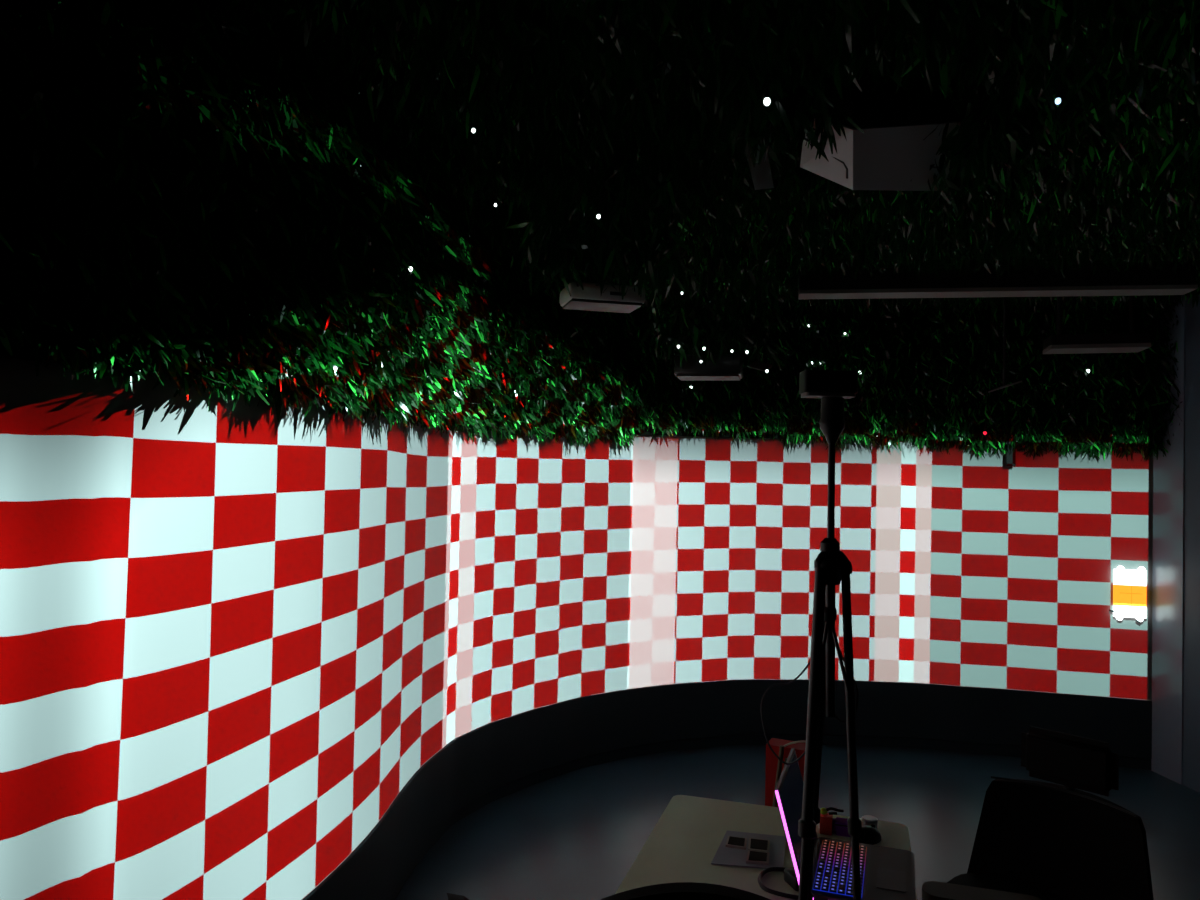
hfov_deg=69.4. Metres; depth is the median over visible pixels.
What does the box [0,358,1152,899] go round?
wall
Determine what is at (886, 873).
laptop
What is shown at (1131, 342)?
projector
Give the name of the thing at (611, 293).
vent
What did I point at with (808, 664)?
cable
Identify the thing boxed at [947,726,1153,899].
office chair
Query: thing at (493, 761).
baseboard
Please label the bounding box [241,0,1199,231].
ceiling
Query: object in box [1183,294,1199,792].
wall
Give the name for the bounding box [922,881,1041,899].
office chair
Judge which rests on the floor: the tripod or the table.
the table
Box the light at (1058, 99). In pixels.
[1055,82,1060,104]
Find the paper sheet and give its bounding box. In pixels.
[711,831,785,868]
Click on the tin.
(867, 820)
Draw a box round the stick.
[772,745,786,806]
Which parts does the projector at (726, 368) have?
plate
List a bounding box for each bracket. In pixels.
[745,122,773,189]
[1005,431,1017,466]
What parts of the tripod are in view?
leg, leg, crown, leg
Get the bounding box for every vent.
[610,291,624,295]
[708,363,721,366]
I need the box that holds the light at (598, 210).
[597,202,600,218]
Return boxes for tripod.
[798,397,861,899]
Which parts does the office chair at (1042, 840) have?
seat, backrest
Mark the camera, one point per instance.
(812, 383)
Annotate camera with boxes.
[799,370,857,398]
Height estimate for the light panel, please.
0.306 m
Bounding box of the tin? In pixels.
[861,815,877,828]
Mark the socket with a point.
(1058, 88)
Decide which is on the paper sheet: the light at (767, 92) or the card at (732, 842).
the card at (732, 842)
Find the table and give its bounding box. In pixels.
[615,795,916,899]
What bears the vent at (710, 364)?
attached to the projector at (726, 368)
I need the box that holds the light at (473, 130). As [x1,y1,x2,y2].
[471,117,475,132]
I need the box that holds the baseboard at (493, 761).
[302,680,1151,899]
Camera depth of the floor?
3.99 m
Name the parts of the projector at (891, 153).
mounting plate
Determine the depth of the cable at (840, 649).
1.46 m
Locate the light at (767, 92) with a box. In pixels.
[764,82,769,105]
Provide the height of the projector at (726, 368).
0.628 m
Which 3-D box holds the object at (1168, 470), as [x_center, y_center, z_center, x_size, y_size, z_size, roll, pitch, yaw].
[3.014,0.429,4.600,0.006,2.600,0.209,1,-1,-6]
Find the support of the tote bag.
on the stool
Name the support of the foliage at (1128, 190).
hanging from the ceiling
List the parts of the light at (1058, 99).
bulb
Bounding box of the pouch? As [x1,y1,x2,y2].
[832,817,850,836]
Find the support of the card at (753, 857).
on the paper sheet
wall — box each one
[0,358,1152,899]
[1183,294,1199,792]
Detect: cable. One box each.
[758,867,797,899]
[761,661,809,764]
[834,649,858,722]
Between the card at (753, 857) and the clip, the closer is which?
the card at (753, 857)
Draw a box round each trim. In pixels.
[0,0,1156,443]
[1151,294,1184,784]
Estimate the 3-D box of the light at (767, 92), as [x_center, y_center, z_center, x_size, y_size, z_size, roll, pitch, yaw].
[0.393,-0.838,2.037,0.016,0.059,0.016,1,-1,0]
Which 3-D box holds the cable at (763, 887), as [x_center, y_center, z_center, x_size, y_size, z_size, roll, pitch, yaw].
[0.365,0.871,1.752,0.090,0.008,0.121,1,-1,19]
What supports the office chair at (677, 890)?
on the floor
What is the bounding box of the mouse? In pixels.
[859,824,880,844]
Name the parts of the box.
lid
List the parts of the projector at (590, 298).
plate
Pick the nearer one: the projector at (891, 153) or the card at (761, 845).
the card at (761, 845)
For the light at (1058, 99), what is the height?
0.053 m
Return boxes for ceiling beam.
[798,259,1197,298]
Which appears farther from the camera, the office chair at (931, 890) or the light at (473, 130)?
the light at (473, 130)
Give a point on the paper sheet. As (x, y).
(727, 856)
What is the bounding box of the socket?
[1056,82,1059,97]
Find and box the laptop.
[775,748,915,899]
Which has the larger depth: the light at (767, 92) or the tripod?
the light at (767, 92)
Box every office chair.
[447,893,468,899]
[601,882,770,899]
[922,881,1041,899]
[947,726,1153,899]
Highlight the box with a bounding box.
[820,813,832,834]
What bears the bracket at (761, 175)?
attached to the ceiling
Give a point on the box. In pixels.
(826, 820)
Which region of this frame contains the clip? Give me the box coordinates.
[821,807,843,814]
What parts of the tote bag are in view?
handle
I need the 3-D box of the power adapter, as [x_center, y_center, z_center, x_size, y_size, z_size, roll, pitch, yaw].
[0.392,0.863,1.750,0.030,0.026,0.063,1,-1,-17]
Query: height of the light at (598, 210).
0.051 m
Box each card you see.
[725,836,746,849]
[746,850,769,864]
[748,838,769,852]
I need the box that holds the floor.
[395,745,1199,899]
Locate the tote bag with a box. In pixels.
[765,738,805,806]
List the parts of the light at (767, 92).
bulb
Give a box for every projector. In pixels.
[560,152,644,312]
[674,252,742,380]
[800,69,966,190]
[1043,296,1150,353]
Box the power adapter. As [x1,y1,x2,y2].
[783,867,798,890]
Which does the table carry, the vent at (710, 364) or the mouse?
the mouse
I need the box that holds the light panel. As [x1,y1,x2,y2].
[1109,566,1146,622]

